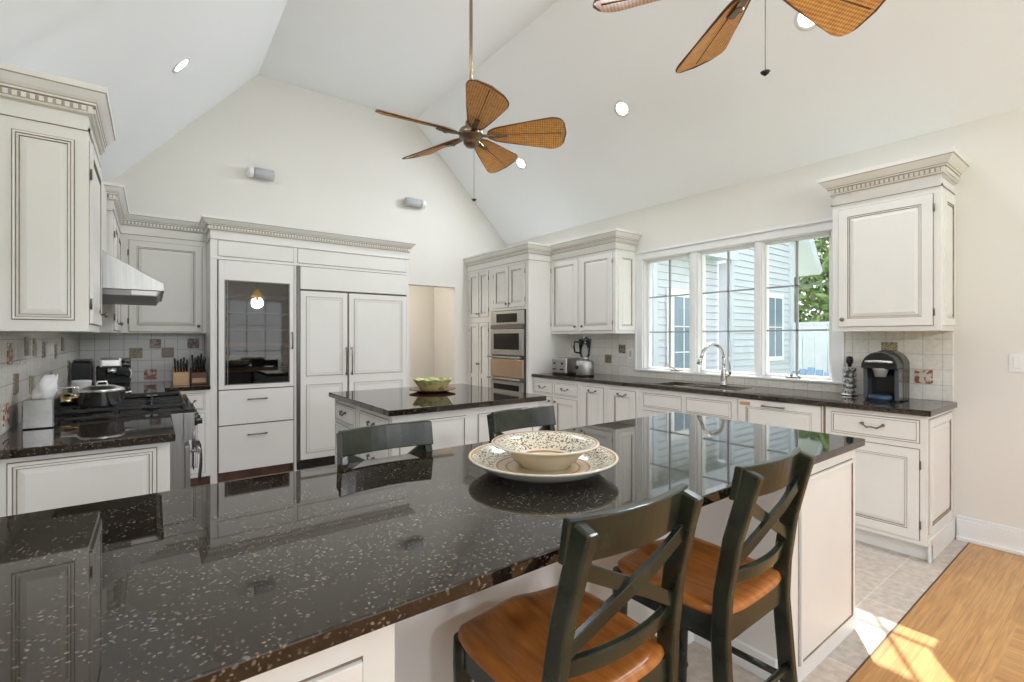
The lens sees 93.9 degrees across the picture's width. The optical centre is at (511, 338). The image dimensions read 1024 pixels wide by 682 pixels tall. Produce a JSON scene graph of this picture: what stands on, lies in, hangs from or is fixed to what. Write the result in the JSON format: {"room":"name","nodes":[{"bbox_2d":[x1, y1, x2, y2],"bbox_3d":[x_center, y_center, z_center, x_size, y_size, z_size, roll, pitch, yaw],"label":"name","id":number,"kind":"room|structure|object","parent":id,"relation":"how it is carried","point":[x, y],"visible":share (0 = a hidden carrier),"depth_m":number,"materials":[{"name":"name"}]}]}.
{"room":"kitchen","nodes":[
{"label":"kitchen","id":0,"kind":"room"},
{"bbox_2d":[112,75,506,383],"bbox_3d":[-2.041,-0.780,5.903,5.110,4.240,0.150,0,0,-37],"label":"wall","id":1,"kind":"structure","parent":0,"point":[338,165],"depth_m":5.67,"materials":[{"name":"paint"}]},
{"bbox_2d":[80,333,203,383],"bbox_3d":[-3.568,0.183,4.654,0.963,0.486,0.012,0,0,-37],"label":"backsplash","id":2,"kind":"structure","parent":1,"relation":"attached to","point":[151,355],"depth_m":4.66,"materials":[{"name":"grey tile"}]},
{"bbox_2d":[120,211,205,333],"bbox_3d":[-3.459,-0.596,4.508,0.967,1.092,0.377,0,0,-37],"label":"upper cabinet","id":3,"kind":"object","parent":1,"relation":"attached to","point":[170,250],"visible":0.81,"depth_m":4.51,"materials":[{"name":"beige paint"}]},
{"bbox_2d":[247,166,274,180],"bbox_3d":[-2.736,-1.795,5.205,0.260,0.112,0.131,0,0,-37],"label":"wall speaker","id":4,"kind":"object","parent":1,"relation":"attached to","point":[261,173],"visible":1,"depth_m":5.16,"materials":[{"name":"grey plastic"}]},
{"bbox_2d":[404,197,425,208],"bbox_3d":[-1.281,-1.785,6.298,0.280,0.112,0.131,0,0,-37],"label":"wall speaker","id":5,"kind":"object","parent":1,"relation":"attached to","point":[408,201],"visible":1,"depth_m":6.25,"materials":[{"name":"grey plastic"}]},
{"bbox_2d":[408,285,448,386],"bbox_3d":[-1.591,0.090,7.085,2.970,2.500,1.200,0,0,-37],"label":"wall","id":6,"kind":"structure","parent":0,"point":[428,307],"depth_m":7.78,"materials":[{"name":"paint"}]},
{"bbox_2d":[0,0,1023,243],"bbox_3d":[0.826,-2.038,2.072,5.130,1.923,9.720,0,0,-37],"label":"ceiling","id":7,"kind":"structure","parent":0,"point":[913,68],"depth_m":4.07,"materials":[{"name":"paint"}]},
{"bbox_2d":[172,57,190,72],"bbox_3d":[-2.454,-2.027,3.548,0.112,0.128,0.164,0,0,-37],"label":"recessed light","id":8,"kind":"object","parent":7,"relation":"in","point":[183,63],"visible":1,"depth_m":3.54,"materials":[{"name":"white paint"}]},
{"bbox_2d":[375,0,566,201],"bbox_3d":[-0.335,-1.952,3.501,1.321,1.893,1.345,0,0,-37],"label":"ceiling fan","id":9,"kind":"object","parent":7,"relation":"hanging from","point":[485,103],"visible":1,"depth_m":3.47,"materials":[{"name":"brown wicker"}]},
{"bbox_2d":[515,157,526,169],"bbox_3d":[0.108,-2.129,5.810,0.122,0.118,0.164,0,0,-37],"label":"recessed light","id":10,"kind":"object","parent":7,"relation":"in","point":[520,163],"visible":0.94,"depth_m":5.81,"materials":[{"name":"white paint"}]},
{"bbox_2d":[614,100,629,116],"bbox_3d":[1.037,-2.167,4.507,0.122,0.118,0.164,0,0,-37],"label":"recessed light","id":11,"kind":"object","parent":7,"relation":"in","point":[621,107],"visible":1,"depth_m":4.50,"materials":[{"name":"white paint"}]},
{"bbox_2d":[593,0,885,75],"bbox_3d":[1.086,-2.000,2.018,1.303,1.798,1.353,0,0,-19],"label":"ceiling fan","id":12,"kind":"object","parent":7,"relation":"hanging from","point":[838,18],"visible":1,"depth_m":2.24,"materials":[{"name":"brown metal"}]},
{"bbox_2d":[794,12,816,30],"bbox_3d":[1.999,-2.167,3.228,0.122,0.118,0.164,0,0,-37],"label":"recessed light","id":13,"kind":"object","parent":7,"relation":"in","point":[802,23],"visible":0.48,"depth_m":3.26,"materials":[{"name":"white paint"}]},
{"bbox_2d":[190,464,1023,681],"bbox_3d":[-0.995,1.365,2.048,8.070,0.050,11.670,0,0,-37],"label":"floor","id":14,"kind":"structure","parent":0,"point":[968,626],"depth_m":2.25,"materials":[{"name":"brown wood"}]},
{"bbox_2d":[0,442,169,516],"bbox_3d":[-2.010,0.901,2.278,0.600,0.877,0.754,0,0,-37],"label":"base cabinet","id":15,"kind":"object","parent":14,"relation":"on","point":[52,481],"visible":0.2,"depth_m":1.98,"materials":[{"name":"beige paint"}]},
{"bbox_2d":[0,412,175,459],"bbox_3d":[-1.992,0.444,2.277,0.613,0.036,0.790,0,0,-37],"label":"countertop","id":16,"kind":"structure","parent":15,"relation":"on","point":[85,434],"depth_m":2.12,"materials":[{"name":"black stone"}]},
{"bbox_2d":[22,374,60,429],"bbox_3d":[-2.297,0.300,2.339,0.113,0.251,0.220,0,0,-37],"label":"tissue box","id":17,"kind":"object","parent":16,"relation":"on","point":[41,410],"visible":1,"depth_m":2.27,"materials":[{"name":"grey metal"}]},
{"bbox_2d":[61,391,202,490],"bbox_3d":[-2.440,0.862,3.009,0.774,0.957,0.907,0,0,-37],"label":"gas range","id":18,"kind":"object","parent":14,"relation":"on","point":[185,417],"visible":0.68,"depth_m":2.81,"materials":[{"name":"metal"}]},
{"bbox_2d":[55,386,78,405],"bbox_3d":[-2.575,0.332,2.768,0.139,0.104,0.139,0,0,31],"label":"kettle","id":19,"kind":"object","parent":18,"relation":"on","point":[66,399],"visible":0.55,"depth_m":2.73,"materials":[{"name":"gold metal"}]},
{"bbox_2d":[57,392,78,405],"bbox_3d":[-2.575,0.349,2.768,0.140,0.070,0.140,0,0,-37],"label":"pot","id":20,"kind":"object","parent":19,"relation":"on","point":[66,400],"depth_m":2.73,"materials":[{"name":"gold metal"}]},
{"bbox_2d":[70,380,131,406],"bbox_3d":[-2.369,0.314,2.761,0.225,0.140,0.218,0,0,7],"label":"pot","id":21,"kind":"object","parent":18,"relation":"on","point":[96,395],"visible":1,"depth_m":2.69,"materials":[{"name":"silver metal"}]},
{"bbox_2d":[61,394,194,419],"bbox_3d":[-2.458,0.429,2.996,0.730,0.022,0.907,0,0,-37],"label":"cooktop","id":22,"kind":"object","parent":18,"relation":"in","point":[185,410],"depth_m":2.78,"materials":[{"name":"black metal"}]},
{"bbox_2d":[192,440,202,483],"bbox_3d":[-2.012,0.788,3.051,0.048,0.251,0.176,0,0,-37],"label":"dish towel","id":23,"kind":"object","parent":18,"relation":"hanging from","point":[194,443],"visible":0.95,"depth_m":3.03,"materials":[{"name":"grey fabric"}]},
{"bbox_2d":[180,390,209,486],"bbox_3d":[-3.096,0.901,4.521,0.353,0.877,0.771,0,0,-37],"label":"base cabinet","id":24,"kind":"object","parent":14,"relation":"on","point":[200,399],"visible":0.28,"depth_m":4.31,"materials":[{"name":"beige paint"}]},
{"bbox_2d":[199,214,416,483],"bbox_3d":[-2.176,0.113,5.218,2.086,2.455,0.793,0,0,-37],"label":"refrigerator surround","id":25,"kind":"object","parent":14,"relation":"on","point":[227,238],"visible":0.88,"depth_m":4.74,"materials":[{"name":"beige paint"}]},
{"bbox_2d":[217,259,293,472],"bbox_3d":[-2.547,0.258,4.729,0.650,1.975,0.438,0,0,-37],"label":"wine refrigerator","id":26,"kind":"object","parent":25,"relation":"in","point":[255,301],"visible":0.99,"depth_m":4.67,"materials":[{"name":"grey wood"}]},
{"bbox_2d":[226,294,287,300],"bbox_3d":[-2.562,-0.406,4.748,0.586,0.012,0.310,0,0,-37],"label":"shelf","id":27,"kind":"object","parent":26,"relation":"attached to","point":[231,297],"depth_m":4.78,"materials":[{"name":"grey metal"}]},
{"bbox_2d":[226,312,287,315],"bbox_3d":[-2.562,-0.246,4.748,0.586,0.012,0.310,0,0,-37],"label":"shelf","id":28,"kind":"object","parent":26,"relation":"attached to","point":[229,313],"depth_m":4.78,"materials":[{"name":"grey metal"}]},
{"bbox_2d":[226,329,287,330],"bbox_3d":[-2.562,-0.086,4.748,0.586,0.012,0.310,0,0,-37],"label":"shelf","id":29,"kind":"object","parent":26,"relation":"attached to","point":[226,329],"depth_m":4.78,"materials":[{"name":"glass"}]},
{"bbox_2d":[226,342,287,346],"bbox_3d":[-2.562,0.060,4.748,0.586,0.040,0.310,0,0,-37],"label":"shelf","id":30,"kind":"object","parent":26,"relation":"attached to","point":[230,344],"depth_m":4.67,"materials":[{"name":"glass"}]},
{"bbox_2d":[226,354,287,359],"bbox_3d":[-2.562,0.180,4.748,0.586,0.040,0.310,0,0,-37],"label":"shelf","id":31,"kind":"object","parent":26,"relation":"attached to","point":[230,356],"depth_m":4.69,"materials":[{"name":"glass"}]},
{"bbox_2d":[226,366,287,372],"bbox_3d":[-2.562,0.300,4.748,0.586,0.040,0.310,0,0,-37],"label":"shelf","id":32,"kind":"object","parent":26,"relation":"attached to","point":[231,369],"depth_m":4.71,"materials":[{"name":"glass"}]},
{"bbox_2d":[297,265,406,461],"bbox_3d":[-1.792,0.253,5.297,1.184,1.975,0.438,0,0,-37],"label":"refrigerator","id":33,"kind":"object","parent":25,"relation":"in","point":[351,324],"visible":0.8,"depth_m":5.05,"materials":[{"name":"white wood"}]},
{"bbox_2d":[336,420,432,464],"bbox_3d":[-0.373,0.841,1.720,0.428,1.002,0.488,0,0,-37],"label":"bar stool","id":34,"kind":"object","parent":14,"relation":"on","point":[351,442],"visible":0.12,"depth_m":1.87,"materials":[{"name":"green paint"}]},
{"bbox_2d":[335,399,538,464],"bbox_3d":[-0.612,0.901,3.655,1.196,0.877,1.141,0,0,-37],"label":"kitchen island","id":35,"kind":"object","parent":14,"relation":"on","point":[451,428],"visible":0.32,"depth_m":3.17,"materials":[{"name":"beige paint"}]},
{"bbox_2d":[329,384,545,416],"bbox_3d":[-0.598,0.444,3.673,1.232,0.036,1.210,0,0,-37],"label":"island countertop","id":36,"kind":"structure","parent":35,"relation":"on","point":[389,402],"depth_m":3.39,"materials":[{"name":"black stone"}]},
{"bbox_2d":[409,386,455,392],"bbox_3d":[-0.640,0.414,3.847,0.374,0.024,0.374,0,0,-37],"label":"plate","id":37,"kind":"object","parent":36,"relation":"on","point":[447,388],"visible":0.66,"depth_m":3.79,"materials":[{"name":"brown ceramic"}]},
{"bbox_2d":[412,377,452,390],"bbox_3d":[-0.640,0.368,3.847,0.332,0.099,0.319,0,0,-37],"label":"bowl","id":38,"kind":"object","parent":37,"relation":"on","point":[442,383],"visible":0.97,"depth_m":3.75,"materials":[{"name":"green ceramic"}]},
{"bbox_2d":[463,252,489,386],"bbox_3d":[-0.215,0.097,6.817,0.766,2.486,0.592,0,0,-37],"label":"pantry cabinet","id":39,"kind":"object","parent":14,"relation":"on","point":[478,266],"visible":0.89,"depth_m":6.61,"materials":[{"name":"beige paint"}]},
{"bbox_2d":[487,405,555,440],"bbox_3d":[0.171,0.841,2.160,0.428,1.002,0.488,0,0,-37],"label":"bar stool","id":40,"kind":"object","parent":14,"relation":"on","point":[500,421],"visible":0.07,"depth_m":2.31,"materials":[{"name":"green paint"}]},
{"bbox_2d":[486,242,569,393],"bbox_3d":[0.224,0.097,6.234,0.766,2.486,0.896,0,0,-37],"label":"tall cabinet","id":41,"kind":"object","parent":14,"relation":"on","point":[520,274],"visible":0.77,"depth_m":5.89,"materials":[{"name":"beige paint"}]},
{"bbox_2d":[487,309,525,392],"bbox_3d":[0.150,0.190,6.217,0.690,1.090,0.710,0,0,-37],"label":"double oven","id":42,"kind":"object","parent":41,"relation":"in","point":[508,332],"visible":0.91,"depth_m":6.00,"materials":[{"name":"grey metal"}]},
{"bbox_2d":[241,449,854,681],"bbox_3d":[-0.245,0.917,1.404,3.895,0.845,0.940,0,0,-37],"label":"kitchen island","id":43,"kind":"object","parent":14,"relation":"on","point":[417,648],"visible":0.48,"depth_m":1.87,"materials":[{"name":"beige paint"}]},
{"bbox_2d":[0,412,864,681],"bbox_3d":[-0.254,0.478,1.416,3.955,0.032,1.005,0,0,-37],"label":"island countertop","id":44,"kind":"structure","parent":43,"relation":"on","point":[238,580],"depth_m":1.04,"materials":[{"name":"black stone"}]},
{"bbox_2d":[468,443,618,482],"bbox_3d":[0.107,0.431,1.663,0.517,0.061,0.517,0,0,-37],"label":"serving platter","id":45,"kind":"object","parent":44,"relation":"on","point":[489,458],"visible":0.6,"depth_m":1.62,"materials":[{"name":"ceramic"}]},
{"bbox_2d":[491,431,599,471],"bbox_3d":[0.116,0.403,1.685,0.379,0.085,0.379,0,0,-37],"label":"serving bowl","id":46,"kind":"object","parent":45,"relation":"on","point":[540,451],"visible":1,"depth_m":1.73,"materials":[{"name":"ceramic"}]},
{"bbox_2d":[533,377,579,430],"bbox_3d":[0.727,0.901,5.646,0.668,0.877,0.783,0,0,-37],"label":"base cabinet","id":47,"kind":"object","parent":14,"relation":"on","point":[564,395],"visible":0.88,"depth_m":5.37,"materials":[{"name":"beige paint"}]},
{"bbox_2d":[453,483,703,681],"bbox_3d":[0.143,0.841,1.167,0.428,1.002,0.488,0,0,-36],"label":"bar stool","id":48,"kind":"object","parent":14,"relation":"on","point":[562,632],"visible":1,"depth_m":1.07,"materials":[{"name":"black wood"}]},
{"bbox_2d":[580,382,606,426],"bbox_3d":[1.078,0.901,5.178,0.668,0.877,0.382,0,0,-37],"label":"base cabinet","id":49,"kind":"object","parent":14,"relation":"on","point":[593,396],"visible":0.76,"depth_m":4.99,"materials":[{"name":"beige paint"}]},
{"bbox_2d":[607,384,638,422],"bbox_3d":[1.316,0.901,4.862,0.668,0.877,0.402,0,0,-37],"label":"base cabinet","id":50,"kind":"object","parent":14,"relation":"on","point":[622,401],"visible":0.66,"depth_m":4.68,"materials":[{"name":"beige paint"}]},
{"bbox_2d":[639,385,736,420],"bbox_3d":[1.723,0.901,4.320,0.668,0.877,0.947,0,0,-37],"label":"base cabinet","id":51,"kind":"object","parent":14,"relation":"on","point":[652,402],"visible":0.21,"depth_m":4.13,"materials":[{"name":"beige paint"}]},
{"bbox_2d":[612,447,815,681],"bbox_3d":[0.631,0.841,1.533,0.428,1.002,0.488,0,0,-38],"label":"bar stool","id":52,"kind":"object","parent":14,"relation":"on","point":[727,591],"visible":0.73,"depth_m":1.40,"materials":[{"name":"green paint"}]},
{"bbox_2d":[737,398,822,432],"bbox_3d":[2.189,0.901,3.697,0.672,0.877,0.604,0,0,-37],"label":"dishwasher","id":53,"kind":"object","parent":14,"relation":"on","point":[772,413],"visible":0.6,"depth_m":3.49,"materials":[{"name":"beige paint"}]},
{"bbox_2d":[823,406,954,562],"bbox_3d":[2.541,0.901,3.232,0.670,0.877,0.559,0,0,-37],"label":"base cabinet","id":54,"kind":"object","parent":14,"relation":"on","point":[904,466],"visible":0.83,"depth_m":2.99,"materials":[{"name":"beige paint"}]},
{"bbox_2d":[531,373,956,416],"bbox_3d":[1.606,0.444,4.480,0.651,0.036,3.703,0,0,-37],"label":"countertop","id":55,"kind":"structure","parent":54,"relation":"on","point":[917,407],"depth_m":3.70,"materials":[{"name":"black stone"}]},
{"bbox_2d":[552,357,579,374],"bbox_3d":[0.650,0.328,5.680,0.315,0.196,0.260,0,0,-37],"label":"toaster","id":56,"kind":"object","parent":55,"relation":"on","point":[560,366],"visible":0.91,"depth_m":5.57,"materials":[{"name":"metal"}]},
{"bbox_2d":[573,337,593,376],"bbox_3d":[0.822,0.203,5.437,0.224,0.446,0.211,0,0,-18],"label":"blender","id":57,"kind":"object","parent":55,"relation":"on","point":[584,367],"visible":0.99,"depth_m":5.38,"materials":[{"name":"metal"}]},
{"bbox_2d":[697,343,730,384],"bbox_3d":[1.825,0.231,4.346,0.324,0.389,0.091,0,0,-6],"label":"faucet","id":58,"kind":"object","parent":55,"relation":"on","point":[724,374],"visible":1,"depth_m":4.34,"materials":[{"name":"silver metal"}]},
{"bbox_2d":[841,356,858,395],"bbox_3d":[2.533,0.279,3.587,0.110,0.294,0.110,0,0,-37],"label":"pod carousel","id":59,"kind":"object","parent":55,"relation":"on","point":[849,374],"visible":1,"depth_m":3.56,"materials":[{"name":"silver metal"}]},
{"bbox_2d":[861,350,909,401],"bbox_3d":[2.577,0.254,3.307,0.307,0.345,0.208,0,0,-37],"label":"coffee maker","id":60,"kind":"object","parent":55,"relation":"on","point":[886,373],"visible":1,"depth_m":3.26,"materials":[{"name":"black plastic"}]},
{"bbox_2d":[868,394,892,401],"bbox_3d":[2.512,0.404,3.257,0.136,0.044,0.136,0,0,-37],"label":"drip tray","id":61,"kind":"object","parent":60,"relation":"on","point":[871,397],"depth_m":3.21,"materials":[{"name":"blue"}]},
{"bbox_2d":[846,542,969,681],"bbox_3d":[-0.140,1.364,0.777,7.910,0.052,0.006,0,0,-37],"label":"trim","id":62,"kind":"structure","parent":14,"relation":"on","point":[937,578],"depth_m":2.27,"materials":[{"name":"brown"}]},
{"bbox_3d":[-3.236,0.857,3.944,0.642,0.787,1.525,0,0,-37],"label":"base cabinet","id":63,"kind":"object","parent":14,"relation":"on","visible":0},
{"bbox_2d":[69,380,210,397],"bbox_3d":[-3.106,0.444,4.040,0.950,0.036,1.531,0,0,-37],"label":"countertop","id":64,"kind":"structure","parent":63,"relation":"on","point":[166,386],"depth_m":4.24,"materials":[{"name":"black stone"}]},
{"bbox_2d":[71,380,91,392],"bbox_3d":[-3.252,0.371,3.611,0.120,0.110,0.120,0,0,-37],"label":"canister","id":65,"kind":"object","parent":64,"relation":"on","point":[81,383],"visible":0.45,"depth_m":3.57,"materials":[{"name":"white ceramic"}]},
{"bbox_2d":[71,359,94,391],"bbox_3d":[-3.452,0.297,3.848,0.125,0.258,0.200,0,0,-37],"label":"coffee grinder","id":66,"kind":"object","parent":64,"relation":"on","point":[81,369],"visible":0.8,"depth_m":3.77,"materials":[{"name":"black plastic"}]},
{"bbox_2d":[96,357,131,390],"bbox_3d":[-3.271,0.291,3.932,0.236,0.270,0.343,0,0,-37],"label":"espresso machine","id":67,"kind":"object","parent":64,"relation":"on","point":[116,370],"visible":0.88,"depth_m":3.92,"materials":[{"name":"black plastic"}]},
{"bbox_2d":[172,357,188,385],"bbox_3d":[-3.059,0.299,4.411,0.120,0.254,0.192,0,0,-37],"label":"knife block","id":68,"kind":"object","parent":64,"relation":"on","point":[180,375],"visible":1,"depth_m":4.36,"materials":[{"name":"brown wood"}]},
{"bbox_2d":[190,354,206,384],"bbox_3d":[-2.949,0.284,4.494,0.125,0.284,0.192,0,0,-37],"label":"knife block","id":69,"kind":"object","parent":64,"relation":"on","point":[198,375],"visible":1,"depth_m":4.44,"materials":[{"name":"brown wood"}]},
{"bbox_2d":[507,108,1023,537],"bbox_3d":[2.782,-0.045,3.605,0.160,2.770,9.620,0,0,-37],"label":"wall","id":70,"kind":"structure","parent":0,"point":[988,417],"depth_m":3.13,"materials":[{"name":"paint"}]},
{"bbox_2d":[548,228,641,333],"bbox_3d":[0.932,-0.610,5.595,0.421,1.110,1.114,0,0,-37],"label":"upper cabinet","id":71,"kind":"object","parent":70,"relation":"attached to","point":[593,289],"visible":1,"depth_m":5.34,"materials":[{"name":"beige paint"}]},
{"bbox_2d":[628,348,632,358],"bbox_3d":[1.333,0.170,5.380,0.008,0.116,0.072,0,0,-37],"label":"outlet","id":72,"kind":"object","parent":70,"relation":"attached to","point":[630,350],"visible":1,"depth_m":5.37,"materials":[{"name":"white paint"}]},
{"bbox_2d":[634,217,844,384],"bbox_3d":[2.026,-0.296,4.552,0.172,1.317,2.013,0,0,-37],"label":"window","id":73,"kind":"structure","parent":70,"relation":"in","point":[760,240],"depth_m":4.39,"materials":[{"name":"white paint"}]},
{"bbox_2d":[570,331,952,401],"bbox_3d":[1.861,0.178,4.688,0.012,0.496,3.682,0,0,-37],"label":"backsplash","id":74,"kind":"structure","parent":70,"relation":"attached to","point":[929,354],"depth_m":3.62,"materials":[{"name":"beige tile"}]},
{"bbox_2d":[817,147,969,331],"bbox_3d":[2.632,-0.608,3.333,0.421,1.115,0.753,0,0,-37],"label":"upper cabinet","id":75,"kind":"object","parent":70,"relation":"attached to","point":[894,248],"visible":1,"depth_m":3.18,"materials":[{"name":"beige paint"}]},
{"bbox_2d":[956,515,1023,555],"bbox_3d":[4.285,1.261,1.449,0.028,0.158,4.368,0,0,-37],"label":"baseboard","id":76,"kind":"structure","parent":70,"relation":"attached to","point":[1009,539],"depth_m":3.06,"materials":[{"name":"white paint"}]},
{"bbox_2d":[1009,354,1023,371],"bbox_3d":[3.160,0.152,2.961,0.010,0.115,0.117,0,0,-37],"label":"light switch","id":77,"kind":"object","parent":70,"relation":"attached to","point":[1016,361],"visible":1,"depth_m":2.98,"materials":[{"name":"white paint"}]},
{"bbox_3d":[-2.859,0.052,2.805,0.120,2.575,4.120,0,0,-37],"label":"wall","id":78,"kind":"structure","parent":0,"visible":0},
{"bbox_2d":[0,331,79,435],"bbox_3d":[-2.788,0.008,2.821,0.012,0.836,3.860,0,0,-37],"label":"backsplash","id":79,"kind":"structure","parent":78,"relation":"attached to","point":[25,357],"depth_m":2.52,"materials":[{"name":"beige tile"}]},
{"bbox_2d":[0,62,115,332],"bbox_3d":[-2.194,-0.588,2.327,0.381,1.112,0.657,0,0,-37],"label":"upper cabinet","id":80,"kind":"object","parent":78,"relation":"attached to","point":[55,130],"visible":1,"depth_m":2.11,"materials":[{"name":"beige paint"}]},
{"bbox_2d":[100,181,128,332],"bbox_3d":[-3.326,-0.594,3.830,0.378,1.097,1.014,0,0,-37],"label":"upper cabinet","id":81,"kind":"object","parent":78,"relation":"attached to","point":[117,204],"visible":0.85,"depth_m":3.57,"materials":[{"name":"beige paint"}]},
{"bbox_2d":[102,181,163,305],"bbox_3d":[-2.644,-0.656,3.116,0.593,0.808,1.040,0,0,-37],"label":"range hood","id":82,"kind":"object","parent":78,"relation":"attached to","point":[122,283],"visible":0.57,"depth_m":2.81,"materials":[{"name":"metal"}]},
{"bbox_2d":[131,290,157,295],"bbox_3d":[-2.174,-0.270,2.831,0.126,0.025,0.010,0,0,-37],"label":"light","id":83,"kind":"object","parent":82,"relation":"attached to","point":[133,292],"depth_m":2.83,"materials":[{"name":"white paint"}]},
{"bbox_3d":[22.821,1.665,23.406,55.390,0.050,70.000,0,0,-37],"label":"ground","id":84,"kind":"structure","parent":0,"visible":0},
{"bbox_2d":[652,239,822,373],"bbox_3d":[3.766,-0.908,9.429,8.150,5.104,1.250,0,0,-37],"label":"house","id":85,"kind":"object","parent":84,"relation":"on","point":[782,257],"visible":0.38,"depth_m":9.62,"materials":[{"name":"white paint"}]},
{"bbox_2d":[791,367,828,376],"bbox_3d":[3.903,1.023,6.499,0.809,1.233,0.680,0,0,-37],"label":"garden chair","id":86,"kind":"object","parent":84,"relation":"on","point":[810,371],"visible":0.1,"depth_m":6.71,"materials":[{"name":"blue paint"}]},
{"bbox_2d":[794,237,828,321],"bbox_3d":[12.145,-2.295,16.959,6.679,9.967,7.764,0,0,-44],"label":"tree","id":87,"kind":"object","parent":84,"relation":"on","point":[821,293],"visible":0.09,"depth_m":16.14,"materials":[{"name":"green plant"}]},
{"bbox_2d":[794,322,828,375],"bbox_3d":[9.646,0.600,10.502,0.080,2.080,7.200,0,0,-37],"label":"fence","id":88,"kind":"object","parent":84,"relation":"on","point":[813,345],"visible":0.09,"depth_m":12.67,"materials":[{"name":"white paint"}]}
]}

